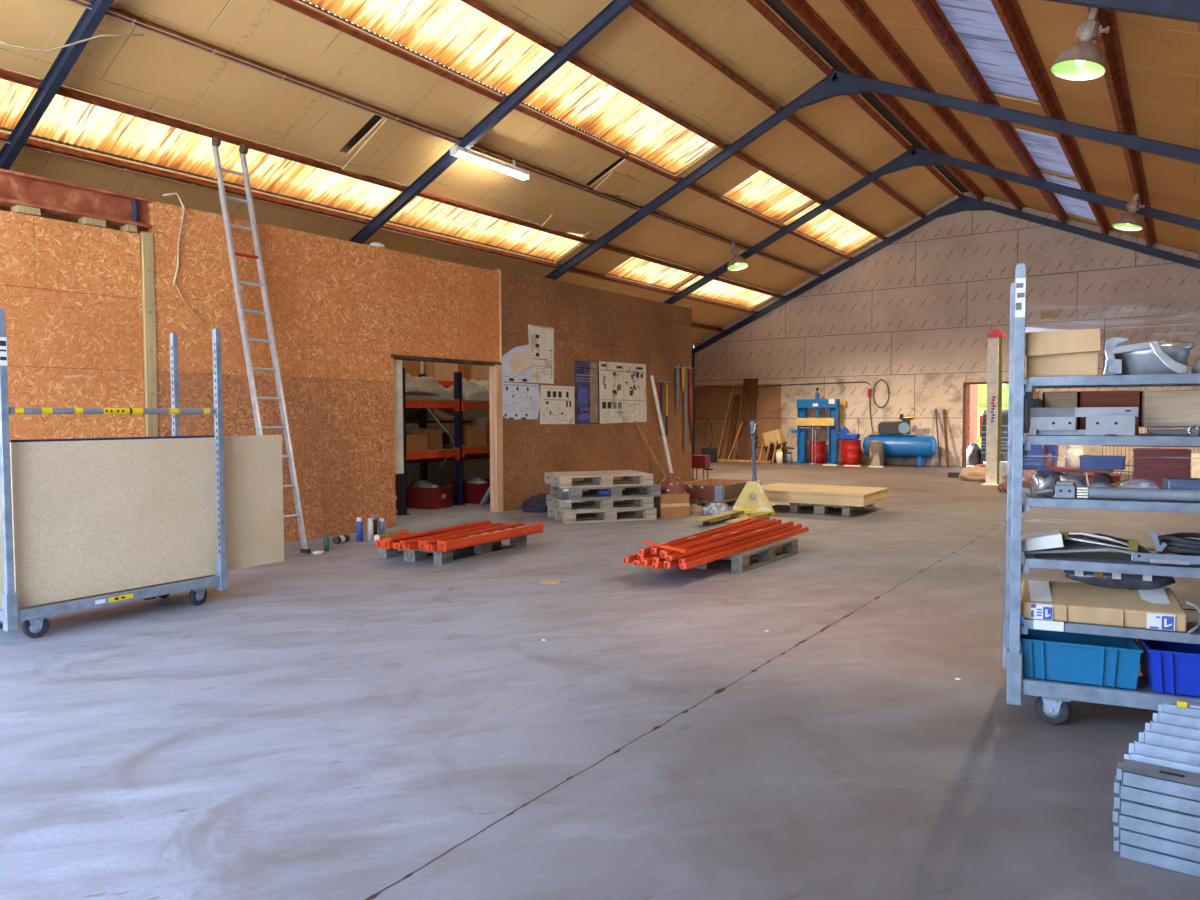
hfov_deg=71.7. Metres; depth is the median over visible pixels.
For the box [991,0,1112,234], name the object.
beam
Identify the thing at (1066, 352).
cardboard box
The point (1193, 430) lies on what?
tube
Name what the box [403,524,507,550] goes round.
beam
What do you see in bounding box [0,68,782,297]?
beam
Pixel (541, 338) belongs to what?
drawing
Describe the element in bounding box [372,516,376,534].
spray can
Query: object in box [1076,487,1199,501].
pipe
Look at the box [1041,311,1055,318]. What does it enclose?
wall sign
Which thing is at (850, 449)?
drum
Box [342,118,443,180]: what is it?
board
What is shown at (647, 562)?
bar
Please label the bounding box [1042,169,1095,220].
window
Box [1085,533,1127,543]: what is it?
strip
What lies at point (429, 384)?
plastic sheeting
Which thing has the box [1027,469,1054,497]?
fitting
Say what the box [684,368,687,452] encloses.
strap
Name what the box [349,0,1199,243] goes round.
beam
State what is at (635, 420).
wooden stick
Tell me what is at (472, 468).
wall
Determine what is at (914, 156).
beam
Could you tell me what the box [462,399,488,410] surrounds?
beam
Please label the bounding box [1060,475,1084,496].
metal ring
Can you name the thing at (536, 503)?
heap
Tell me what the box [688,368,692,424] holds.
strap
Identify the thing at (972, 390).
wall
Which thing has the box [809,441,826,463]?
drum
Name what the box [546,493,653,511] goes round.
wooden pallet
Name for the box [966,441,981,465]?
bag
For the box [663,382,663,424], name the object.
hanging rod
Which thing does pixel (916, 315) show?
wall
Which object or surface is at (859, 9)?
beam
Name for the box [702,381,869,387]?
cable
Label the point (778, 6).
beam
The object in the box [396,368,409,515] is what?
upright
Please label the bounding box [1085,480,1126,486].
strap
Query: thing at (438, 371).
cardboard box
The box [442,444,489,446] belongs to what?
deck
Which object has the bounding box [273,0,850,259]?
beam
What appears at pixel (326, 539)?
bottle
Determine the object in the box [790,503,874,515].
wooden pallet
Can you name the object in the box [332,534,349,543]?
spray can
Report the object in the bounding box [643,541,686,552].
bar
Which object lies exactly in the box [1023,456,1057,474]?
storage bin
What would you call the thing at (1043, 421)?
plate
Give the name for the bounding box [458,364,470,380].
cardboard box
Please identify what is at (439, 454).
beam
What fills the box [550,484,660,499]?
wooden pallet
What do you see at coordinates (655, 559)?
bar
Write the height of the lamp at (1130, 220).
0.608 m
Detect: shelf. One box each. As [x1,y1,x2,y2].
[1005,600,1199,643]
[1006,545,1199,577]
[1007,488,1199,512]
[1008,433,1199,450]
[1009,373,1199,394]
[1124,752,1199,773]
[1129,741,1199,765]
[1139,730,1199,752]
[1145,721,1199,739]
[1153,711,1199,728]
[1158,703,1199,717]
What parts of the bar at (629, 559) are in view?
plate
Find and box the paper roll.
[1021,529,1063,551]
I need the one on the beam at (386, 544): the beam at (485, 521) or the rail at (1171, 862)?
the beam at (485, 521)
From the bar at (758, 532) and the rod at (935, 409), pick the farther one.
the rod at (935, 409)
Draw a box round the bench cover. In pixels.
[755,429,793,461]
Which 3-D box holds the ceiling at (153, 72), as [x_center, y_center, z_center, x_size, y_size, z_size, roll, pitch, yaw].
[-0.957,-4.342,13.250,7.682,3.456,23.700,1,3,35]
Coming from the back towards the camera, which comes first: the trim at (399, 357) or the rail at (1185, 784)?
the trim at (399, 357)
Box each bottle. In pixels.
[323,533,328,550]
[776,449,782,463]
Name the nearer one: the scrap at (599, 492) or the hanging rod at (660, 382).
the scrap at (599, 492)
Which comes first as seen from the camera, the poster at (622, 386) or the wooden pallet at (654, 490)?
the wooden pallet at (654, 490)
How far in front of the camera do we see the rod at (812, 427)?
22.07 m
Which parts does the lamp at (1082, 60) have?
lamp shade, bulb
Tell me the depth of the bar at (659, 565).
6.28 m
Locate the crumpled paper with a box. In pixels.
[689,504,704,514]
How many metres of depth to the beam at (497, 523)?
7.62 m
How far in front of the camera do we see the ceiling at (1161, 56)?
10.95 m
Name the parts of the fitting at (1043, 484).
lever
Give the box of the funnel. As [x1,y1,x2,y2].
[839,427,859,439]
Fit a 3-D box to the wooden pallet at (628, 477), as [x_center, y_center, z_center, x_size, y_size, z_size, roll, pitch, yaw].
[-0.028,0.365,10.563,1.200,0.144,0.800,-1,2,-18]
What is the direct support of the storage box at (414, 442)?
on the deck at (429, 450)
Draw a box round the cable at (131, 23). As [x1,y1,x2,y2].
[66,0,819,277]
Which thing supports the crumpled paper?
on the floor
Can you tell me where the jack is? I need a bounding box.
[695,418,774,525]
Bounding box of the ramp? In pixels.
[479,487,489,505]
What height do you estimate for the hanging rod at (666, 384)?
0.910 m
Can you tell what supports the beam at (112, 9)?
attached to the beam
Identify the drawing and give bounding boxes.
[502,344,533,382]
[502,382,540,418]
[528,324,553,383]
[540,385,574,423]
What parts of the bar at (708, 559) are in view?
plate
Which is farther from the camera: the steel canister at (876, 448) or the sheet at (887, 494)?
the steel canister at (876, 448)
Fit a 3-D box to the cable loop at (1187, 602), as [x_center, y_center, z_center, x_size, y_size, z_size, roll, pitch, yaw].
[2.307,0.654,3.224,0.058,0.129,0.014,2,3,38]
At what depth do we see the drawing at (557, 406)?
12.30 m
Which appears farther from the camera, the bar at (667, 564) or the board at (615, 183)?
the board at (615, 183)
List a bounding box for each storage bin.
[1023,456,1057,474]
[1027,445,1058,457]
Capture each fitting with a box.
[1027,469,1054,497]
[1191,361,1199,373]
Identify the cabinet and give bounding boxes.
[981,410,1007,461]
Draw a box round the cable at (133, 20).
[78,0,820,276]
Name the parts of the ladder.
rail, rail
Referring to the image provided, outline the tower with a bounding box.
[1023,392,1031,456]
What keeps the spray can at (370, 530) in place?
on the floor
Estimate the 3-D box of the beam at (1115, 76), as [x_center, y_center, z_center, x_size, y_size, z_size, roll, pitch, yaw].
[5.399,-4.092,8.751,0.186,0.120,23.700,1,3,35]
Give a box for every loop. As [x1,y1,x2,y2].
[873,380,888,407]
[1185,601,1199,633]
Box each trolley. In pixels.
[0,309,227,637]
[1003,263,1199,724]
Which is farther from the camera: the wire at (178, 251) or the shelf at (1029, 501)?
the wire at (178, 251)
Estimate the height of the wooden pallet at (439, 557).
0.144 m
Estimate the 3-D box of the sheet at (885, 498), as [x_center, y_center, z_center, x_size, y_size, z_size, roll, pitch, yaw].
[2.962,0.669,11.386,1.620,0.022,1.150,1,3,34]
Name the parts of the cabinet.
drawer, drawer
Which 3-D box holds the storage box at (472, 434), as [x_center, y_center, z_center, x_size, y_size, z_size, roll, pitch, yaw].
[-2.021,-0.230,12.711,0.400,0.300,0.400,2,3,37]
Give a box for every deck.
[405,399,458,401]
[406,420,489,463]
[406,449,458,452]
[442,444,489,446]
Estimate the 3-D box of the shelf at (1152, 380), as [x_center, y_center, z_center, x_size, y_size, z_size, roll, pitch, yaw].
[2.444,-0.274,3.430,1.340,0.062,0.534,1,3,24]
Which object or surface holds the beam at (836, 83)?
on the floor
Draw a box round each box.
[402,360,420,376]
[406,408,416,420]
[406,434,426,450]
[408,428,441,449]
[416,408,453,420]
[424,362,457,380]
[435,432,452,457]
[449,425,486,444]
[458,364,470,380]
[471,365,488,381]
[471,417,489,443]
[654,493,689,517]
[999,461,1007,483]
[1024,329,1099,379]
[1042,391,1077,429]
[1082,473,1119,485]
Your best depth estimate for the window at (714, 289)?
21.82 m
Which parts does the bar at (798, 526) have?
plate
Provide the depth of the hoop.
23.07 m
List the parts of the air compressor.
plate, tank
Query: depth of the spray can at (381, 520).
8.93 m
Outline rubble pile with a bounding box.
[997,469,1035,492]
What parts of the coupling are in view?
handle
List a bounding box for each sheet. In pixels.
[762,483,888,495]
[764,490,887,497]
[765,491,887,499]
[766,493,887,500]
[767,494,887,502]
[768,496,887,504]
[769,498,887,506]
[1033,392,1042,407]
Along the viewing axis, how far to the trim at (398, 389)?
9.93 m
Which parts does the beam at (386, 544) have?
plate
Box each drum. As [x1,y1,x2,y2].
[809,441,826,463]
[840,440,860,465]
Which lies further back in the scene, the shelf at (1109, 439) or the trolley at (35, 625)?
the trolley at (35, 625)
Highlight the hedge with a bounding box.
[977,384,1008,448]
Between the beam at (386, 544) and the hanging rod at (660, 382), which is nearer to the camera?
the beam at (386, 544)
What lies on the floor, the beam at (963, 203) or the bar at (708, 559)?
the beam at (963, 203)
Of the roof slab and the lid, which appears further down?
the lid
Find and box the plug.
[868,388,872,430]
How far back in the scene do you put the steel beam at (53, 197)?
6.96 m
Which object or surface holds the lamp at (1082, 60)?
hanging from the beam at (1115, 76)
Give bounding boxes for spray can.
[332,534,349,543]
[356,517,362,541]
[367,518,373,539]
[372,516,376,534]
[379,518,384,533]
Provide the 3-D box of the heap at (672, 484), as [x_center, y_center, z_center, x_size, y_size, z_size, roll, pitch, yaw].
[0.912,0.421,10.838,0.447,0.266,0.411,1,3,35]
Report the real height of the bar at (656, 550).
0.049 m
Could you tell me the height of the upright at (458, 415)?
1.950 m
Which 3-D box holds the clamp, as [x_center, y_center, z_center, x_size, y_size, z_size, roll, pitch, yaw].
[6.552,-0.661,22.315,0.170,1.350,0.060,1,3,35]
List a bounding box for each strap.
[676,367,679,412]
[682,368,684,390]
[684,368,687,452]
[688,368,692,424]
[690,369,693,441]
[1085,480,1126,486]
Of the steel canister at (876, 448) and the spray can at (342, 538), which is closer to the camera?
the spray can at (342, 538)
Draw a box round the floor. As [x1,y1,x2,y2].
[0,461,1199,899]
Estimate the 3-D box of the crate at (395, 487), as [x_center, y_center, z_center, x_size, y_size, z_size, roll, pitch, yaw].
[-3.141,0.638,11.765,0.635,0.394,0.434,1,3,31]
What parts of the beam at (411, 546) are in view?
plate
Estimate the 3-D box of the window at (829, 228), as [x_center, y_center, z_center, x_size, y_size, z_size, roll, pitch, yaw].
[5.668,-5.347,19.995,0.983,0.463,4.490,1,3,35]
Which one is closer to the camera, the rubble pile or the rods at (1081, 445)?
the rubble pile
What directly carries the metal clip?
on the trolley at (1052, 705)
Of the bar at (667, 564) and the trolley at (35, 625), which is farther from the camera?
the bar at (667, 564)
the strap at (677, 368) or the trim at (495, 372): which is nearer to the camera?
the trim at (495, 372)
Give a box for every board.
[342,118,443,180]
[541,213,596,234]
[593,171,641,195]
[737,378,757,459]
[823,464,837,465]
[1191,453,1199,477]
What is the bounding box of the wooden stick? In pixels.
[634,420,666,478]
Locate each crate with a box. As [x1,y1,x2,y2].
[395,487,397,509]
[407,479,452,509]
[451,477,489,503]
[683,478,751,500]
[1020,622,1142,688]
[1138,639,1199,695]
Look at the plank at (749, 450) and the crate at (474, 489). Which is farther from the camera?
the plank at (749, 450)
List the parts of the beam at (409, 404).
hook plate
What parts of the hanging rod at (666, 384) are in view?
rod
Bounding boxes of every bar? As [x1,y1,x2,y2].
[623,518,755,563]
[633,554,659,565]
[638,518,750,553]
[638,552,659,559]
[641,555,660,566]
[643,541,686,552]
[651,516,766,553]
[652,560,669,568]
[653,556,665,562]
[660,518,775,554]
[661,519,781,557]
[664,524,793,568]
[666,521,793,560]
[679,523,801,566]
[680,527,808,569]
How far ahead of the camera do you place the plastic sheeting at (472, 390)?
12.50 m
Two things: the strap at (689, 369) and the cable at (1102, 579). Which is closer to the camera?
the cable at (1102, 579)
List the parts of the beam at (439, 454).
hook plate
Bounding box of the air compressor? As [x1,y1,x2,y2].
[863,414,936,466]
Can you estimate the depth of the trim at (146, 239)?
7.47 m
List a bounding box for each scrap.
[312,550,324,554]
[370,242,384,247]
[597,491,609,493]
[1177,701,1186,707]
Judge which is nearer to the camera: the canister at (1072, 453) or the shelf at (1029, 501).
the shelf at (1029, 501)
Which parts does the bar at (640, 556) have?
plate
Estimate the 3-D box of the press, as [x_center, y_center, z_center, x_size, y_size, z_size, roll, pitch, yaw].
[5.911,-0.660,22.352,1.540,2.050,0.560,1,3,35]
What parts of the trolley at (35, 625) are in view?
corner post, frame, panel, corner post, corner post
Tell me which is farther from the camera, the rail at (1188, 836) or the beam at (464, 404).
the beam at (464, 404)
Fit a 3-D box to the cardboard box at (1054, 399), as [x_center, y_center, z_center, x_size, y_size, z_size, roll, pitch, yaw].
[2.055,-0.167,3.721,0.126,0.187,0.200,1,3,24]
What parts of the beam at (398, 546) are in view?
plate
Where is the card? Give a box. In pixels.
[539,580,561,583]
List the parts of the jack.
plate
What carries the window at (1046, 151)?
attached to the ceiling at (1161, 56)
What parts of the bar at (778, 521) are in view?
plate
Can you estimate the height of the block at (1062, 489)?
0.066 m
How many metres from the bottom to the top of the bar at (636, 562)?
0.042 m
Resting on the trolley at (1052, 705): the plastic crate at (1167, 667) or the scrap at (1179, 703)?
the plastic crate at (1167, 667)
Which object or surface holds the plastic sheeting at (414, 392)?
on the deck at (405, 399)
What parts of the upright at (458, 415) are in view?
post, post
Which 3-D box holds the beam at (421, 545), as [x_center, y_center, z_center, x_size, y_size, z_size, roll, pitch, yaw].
[-1.176,0.803,7.821,0.084,0.080,1.465,1,3,32]
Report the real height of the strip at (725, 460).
0.060 m
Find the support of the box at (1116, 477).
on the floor
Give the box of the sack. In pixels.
[958,466,985,481]
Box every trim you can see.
[140,232,157,436]
[390,354,500,365]
[393,359,403,473]
[489,271,502,511]
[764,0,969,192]
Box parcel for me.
[1020,580,1186,631]
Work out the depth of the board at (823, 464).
21.42 m
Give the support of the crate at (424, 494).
on the floor
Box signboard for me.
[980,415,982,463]
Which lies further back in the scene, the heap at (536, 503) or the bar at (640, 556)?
the heap at (536, 503)
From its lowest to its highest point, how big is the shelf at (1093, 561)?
0.062 m
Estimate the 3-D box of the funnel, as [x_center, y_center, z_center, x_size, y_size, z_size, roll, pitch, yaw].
[6.452,-0.437,21.475,0.482,0.332,0.320,1,3,35]
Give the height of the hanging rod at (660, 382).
0.950 m
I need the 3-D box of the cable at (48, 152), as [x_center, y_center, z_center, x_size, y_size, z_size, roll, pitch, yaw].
[-1.945,-3.484,14.718,0.032,0.026,22.010,1,3,35]
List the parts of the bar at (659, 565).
plate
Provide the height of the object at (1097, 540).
0.047 m
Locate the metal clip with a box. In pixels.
[1149,531,1166,551]
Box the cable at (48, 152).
[0,141,752,313]
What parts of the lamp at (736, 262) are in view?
lamp shade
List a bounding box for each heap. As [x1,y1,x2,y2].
[522,493,548,512]
[657,473,686,493]
[703,503,726,514]
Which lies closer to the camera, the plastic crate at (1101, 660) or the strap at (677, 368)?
the plastic crate at (1101, 660)
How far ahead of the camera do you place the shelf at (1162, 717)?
2.84 m
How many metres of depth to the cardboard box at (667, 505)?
10.62 m
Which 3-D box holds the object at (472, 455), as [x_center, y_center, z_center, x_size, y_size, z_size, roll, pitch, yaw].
[-2.588,-0.168,13.730,0.900,0.640,4.600,1,3,35]
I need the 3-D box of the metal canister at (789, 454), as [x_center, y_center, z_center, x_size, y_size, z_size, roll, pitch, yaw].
[5.152,0.209,22.610,0.160,0.300,0.158,1,3,35]
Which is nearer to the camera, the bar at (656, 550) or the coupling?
the coupling
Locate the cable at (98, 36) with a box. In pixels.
[0,34,143,51]
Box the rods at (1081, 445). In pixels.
[1081,445,1088,485]
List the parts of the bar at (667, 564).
plate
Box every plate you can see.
[1030,407,1137,434]
[1086,415,1134,435]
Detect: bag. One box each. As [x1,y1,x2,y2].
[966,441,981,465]
[1130,484,1158,488]
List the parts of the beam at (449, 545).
plate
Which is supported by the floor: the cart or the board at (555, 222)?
the cart
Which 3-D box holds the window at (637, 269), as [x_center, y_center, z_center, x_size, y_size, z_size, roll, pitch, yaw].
[1.254,-4.029,18.621,0.903,0.427,2.870,1,3,35]
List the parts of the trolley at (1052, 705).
corner post, corner post, black bracket, frame, panel, hose coil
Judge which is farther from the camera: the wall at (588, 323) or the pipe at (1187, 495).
the wall at (588, 323)
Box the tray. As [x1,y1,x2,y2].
[1079,455,1125,469]
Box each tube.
[374,529,409,540]
[1147,425,1199,435]
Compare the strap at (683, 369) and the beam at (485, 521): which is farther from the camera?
the strap at (683, 369)
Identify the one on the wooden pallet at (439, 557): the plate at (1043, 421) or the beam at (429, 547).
the beam at (429, 547)
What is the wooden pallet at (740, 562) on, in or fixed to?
on the floor
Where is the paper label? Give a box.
[1033,619,1063,631]
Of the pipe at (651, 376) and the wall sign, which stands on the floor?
the pipe at (651, 376)
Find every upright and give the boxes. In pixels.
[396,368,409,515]
[419,372,465,505]
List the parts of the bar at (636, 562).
plate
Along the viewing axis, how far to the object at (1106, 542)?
3.50 m
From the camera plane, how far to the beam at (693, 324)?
23.43 m
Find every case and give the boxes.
[1077,390,1139,433]
[1133,448,1191,488]
[1162,477,1199,489]
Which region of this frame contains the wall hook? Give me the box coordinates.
[674,362,692,368]
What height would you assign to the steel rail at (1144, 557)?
0.037 m
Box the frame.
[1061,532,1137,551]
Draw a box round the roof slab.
[0,0,844,308]
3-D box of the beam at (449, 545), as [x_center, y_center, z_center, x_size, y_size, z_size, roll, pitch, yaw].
[-0.985,0.800,7.732,0.102,0.092,1.462,1,3,32]
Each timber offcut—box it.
[759,441,763,459]
[766,440,770,460]
[772,439,777,462]
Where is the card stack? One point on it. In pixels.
(1156, 407)
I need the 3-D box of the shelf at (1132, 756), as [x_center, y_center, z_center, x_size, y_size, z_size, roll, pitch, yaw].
[2.267,1.054,2.364,1.294,0.258,0.510,1,3,35]
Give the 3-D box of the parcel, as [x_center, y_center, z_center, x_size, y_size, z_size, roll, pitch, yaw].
[2.091,0.644,3.492,0.580,0.128,0.270,1,3,24]
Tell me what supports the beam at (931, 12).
on the beam
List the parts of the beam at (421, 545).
plate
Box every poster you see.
[574,360,599,423]
[599,361,646,423]
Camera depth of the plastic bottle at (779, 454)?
22.33 m
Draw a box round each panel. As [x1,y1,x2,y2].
[0,435,283,609]
[10,435,216,607]
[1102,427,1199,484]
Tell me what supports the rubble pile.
on the floor
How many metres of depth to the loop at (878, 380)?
21.78 m
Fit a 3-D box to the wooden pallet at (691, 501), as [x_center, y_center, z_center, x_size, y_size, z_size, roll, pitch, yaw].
[1.654,0.736,11.937,0.800,0.144,1.200,1,3,35]
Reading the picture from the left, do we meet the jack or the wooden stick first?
the wooden stick
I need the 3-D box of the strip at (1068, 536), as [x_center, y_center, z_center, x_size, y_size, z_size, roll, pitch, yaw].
[2.021,0.374,3.543,0.198,0.037,0.030,0,2,6]
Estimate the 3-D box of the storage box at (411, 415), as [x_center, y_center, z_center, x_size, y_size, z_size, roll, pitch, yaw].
[-3.185,-0.649,12.783,0.500,0.400,0.500,1,3,30]
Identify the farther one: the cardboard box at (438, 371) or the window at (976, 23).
the cardboard box at (438, 371)
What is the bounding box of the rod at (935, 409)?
[935,409,940,466]
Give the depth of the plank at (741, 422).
23.51 m
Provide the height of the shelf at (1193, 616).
0.062 m
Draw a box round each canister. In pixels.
[786,452,791,462]
[868,440,884,465]
[1065,445,1082,474]
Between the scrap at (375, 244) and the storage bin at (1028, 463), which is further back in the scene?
the storage bin at (1028, 463)
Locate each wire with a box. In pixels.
[163,193,184,284]
[175,284,202,320]
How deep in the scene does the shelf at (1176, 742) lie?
2.66 m
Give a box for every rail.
[1112,807,1199,846]
[1113,822,1199,861]
[1114,775,1199,815]
[1114,793,1199,831]
[1114,836,1199,876]
[1116,759,1199,800]
[1131,552,1199,564]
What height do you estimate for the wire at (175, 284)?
0.317 m
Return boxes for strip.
[718,459,771,462]
[943,409,948,466]
[1068,536,1099,541]
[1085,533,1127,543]
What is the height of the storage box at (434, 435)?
0.300 m
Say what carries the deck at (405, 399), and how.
on the beam at (409, 404)
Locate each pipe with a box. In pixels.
[650,375,672,472]
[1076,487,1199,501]
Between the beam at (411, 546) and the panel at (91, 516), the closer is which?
the panel at (91, 516)
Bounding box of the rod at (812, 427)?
[807,427,817,463]
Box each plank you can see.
[718,386,733,457]
[725,395,739,458]
[728,422,742,458]
[746,439,750,459]
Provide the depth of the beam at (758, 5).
12.83 m
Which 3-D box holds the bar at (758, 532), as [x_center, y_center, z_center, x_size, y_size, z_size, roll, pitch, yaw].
[1.217,0.771,7.288,0.048,0.037,2.519,1,3,34]
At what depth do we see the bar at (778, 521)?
7.22 m
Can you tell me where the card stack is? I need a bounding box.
[1139,390,1199,427]
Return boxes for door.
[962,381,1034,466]
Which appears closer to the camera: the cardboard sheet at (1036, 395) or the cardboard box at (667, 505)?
the cardboard sheet at (1036, 395)
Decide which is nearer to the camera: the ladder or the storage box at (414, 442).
the ladder
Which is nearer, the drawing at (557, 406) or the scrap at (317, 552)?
the scrap at (317, 552)
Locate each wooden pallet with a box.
[379,535,526,564]
[544,470,652,487]
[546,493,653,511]
[547,503,656,523]
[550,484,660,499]
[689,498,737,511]
[693,537,797,572]
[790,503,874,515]
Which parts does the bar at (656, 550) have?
plate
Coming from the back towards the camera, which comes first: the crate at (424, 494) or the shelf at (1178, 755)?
the crate at (424, 494)
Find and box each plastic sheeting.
[405,373,453,399]
[405,391,439,395]
[447,378,488,400]
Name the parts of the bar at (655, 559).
plate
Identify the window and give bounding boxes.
[0,68,583,260]
[301,0,715,173]
[607,253,693,288]
[676,276,772,308]
[723,170,811,221]
[783,203,876,253]
[936,0,1038,101]
[1015,128,1074,176]
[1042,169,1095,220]
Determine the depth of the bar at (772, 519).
7.44 m
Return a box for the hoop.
[701,418,717,462]
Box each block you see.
[11,205,40,215]
[78,217,105,227]
[120,224,136,232]
[948,472,960,477]
[1054,481,1074,497]
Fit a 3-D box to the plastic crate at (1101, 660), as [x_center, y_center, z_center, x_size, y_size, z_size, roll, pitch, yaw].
[2.033,0.874,3.552,0.442,0.165,0.318,1,3,24]
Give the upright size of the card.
0.006 m
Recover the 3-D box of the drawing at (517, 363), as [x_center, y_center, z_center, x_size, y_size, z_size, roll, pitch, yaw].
[-1.134,-1.216,11.555,0.028,0.540,0.670,1,3,35]
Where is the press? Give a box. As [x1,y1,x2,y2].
[792,388,840,463]
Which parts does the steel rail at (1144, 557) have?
rail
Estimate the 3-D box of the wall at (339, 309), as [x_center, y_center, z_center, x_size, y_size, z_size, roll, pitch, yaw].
[-4.223,-0.609,7.356,0.121,3.253,9.750,1,3,35]
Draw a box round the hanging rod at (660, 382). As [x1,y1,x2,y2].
[660,382,661,435]
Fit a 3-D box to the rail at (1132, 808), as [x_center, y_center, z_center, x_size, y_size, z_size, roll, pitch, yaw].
[2.067,1.053,2.108,1.294,0.044,0.100,1,3,35]
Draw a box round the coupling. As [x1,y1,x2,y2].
[1102,337,1194,374]
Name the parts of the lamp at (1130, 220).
lamp shade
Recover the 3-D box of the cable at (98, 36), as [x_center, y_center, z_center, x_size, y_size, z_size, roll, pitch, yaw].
[-4.969,-3.808,7.631,1.371,0.327,0.095,-1,3,-26]
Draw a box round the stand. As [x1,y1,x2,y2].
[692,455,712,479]
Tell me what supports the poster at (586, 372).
attached to the wall at (588, 323)
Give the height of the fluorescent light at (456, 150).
0.230 m
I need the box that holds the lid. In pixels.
[1086,483,1113,486]
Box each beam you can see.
[0,0,113,169]
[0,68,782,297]
[0,132,755,313]
[0,168,151,230]
[3,206,724,331]
[70,0,820,276]
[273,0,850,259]
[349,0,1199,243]
[375,540,382,547]
[382,522,491,548]
[387,520,489,540]
[393,524,503,549]
[400,522,501,543]
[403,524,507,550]
[405,399,459,410]
[406,447,459,459]
[418,522,523,549]
[424,522,522,543]
[426,543,436,550]
[436,380,453,386]
[437,522,542,551]
[461,0,885,239]
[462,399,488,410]
[462,445,489,456]
[544,68,1199,279]
[630,0,924,217]
[663,145,1199,304]
[692,194,1199,454]
[746,0,961,196]
[782,0,986,200]
[840,0,1026,210]
[911,0,1069,222]
[981,330,1002,485]
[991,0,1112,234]
[1087,7,1156,246]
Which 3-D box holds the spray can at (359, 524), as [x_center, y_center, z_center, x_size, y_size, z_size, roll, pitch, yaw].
[-2.516,0.832,8.693,0.072,0.250,0.071,1,3,35]
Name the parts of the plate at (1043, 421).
plate, arm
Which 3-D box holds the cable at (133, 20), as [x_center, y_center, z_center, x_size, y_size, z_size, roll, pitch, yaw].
[-0.362,-4.313,13.559,0.032,0.026,22.010,1,3,35]
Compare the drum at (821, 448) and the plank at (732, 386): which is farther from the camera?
the plank at (732, 386)
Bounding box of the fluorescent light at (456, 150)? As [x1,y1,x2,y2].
[450,145,529,180]
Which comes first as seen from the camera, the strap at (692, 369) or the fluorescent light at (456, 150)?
the fluorescent light at (456, 150)
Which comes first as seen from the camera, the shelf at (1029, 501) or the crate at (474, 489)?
the shelf at (1029, 501)
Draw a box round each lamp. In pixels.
[727,242,747,270]
[1051,7,1109,79]
[1112,193,1144,230]
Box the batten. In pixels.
[1025,327,1063,333]
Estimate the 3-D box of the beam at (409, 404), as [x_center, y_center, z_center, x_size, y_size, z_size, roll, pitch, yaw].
[-2.466,-0.633,11.623,0.075,0.180,1.320,1,3,35]
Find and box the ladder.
[212,136,310,553]
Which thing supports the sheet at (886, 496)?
on the sheet at (885, 498)
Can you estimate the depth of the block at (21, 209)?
6.68 m
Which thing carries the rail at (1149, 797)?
on the rail at (1132, 808)
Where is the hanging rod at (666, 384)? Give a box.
[666,384,667,435]
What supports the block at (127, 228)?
on the wall at (339, 309)
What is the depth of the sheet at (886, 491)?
10.83 m
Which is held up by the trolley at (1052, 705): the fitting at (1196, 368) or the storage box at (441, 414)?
the fitting at (1196, 368)
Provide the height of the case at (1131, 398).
0.187 m
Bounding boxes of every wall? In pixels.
[0,201,499,541]
[141,299,489,488]
[494,268,691,510]
[694,192,1199,473]
[967,384,977,447]
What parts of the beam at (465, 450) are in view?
hook plate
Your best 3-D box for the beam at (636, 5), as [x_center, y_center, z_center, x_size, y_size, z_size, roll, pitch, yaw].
[1.413,-5.490,11.518,0.186,0.120,23.700,1,3,35]
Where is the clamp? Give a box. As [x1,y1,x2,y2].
[840,400,846,427]
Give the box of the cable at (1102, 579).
[1064,570,1175,589]
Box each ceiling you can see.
[0,0,959,343]
[781,0,1199,254]
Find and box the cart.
[1041,445,1113,484]
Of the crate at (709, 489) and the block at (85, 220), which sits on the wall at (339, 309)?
the block at (85, 220)
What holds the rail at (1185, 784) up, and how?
on the rail at (1149, 797)
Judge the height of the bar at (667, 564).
0.052 m
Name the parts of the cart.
handle, panel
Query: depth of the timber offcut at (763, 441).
23.07 m
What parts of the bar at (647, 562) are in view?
plate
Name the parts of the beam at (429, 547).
plate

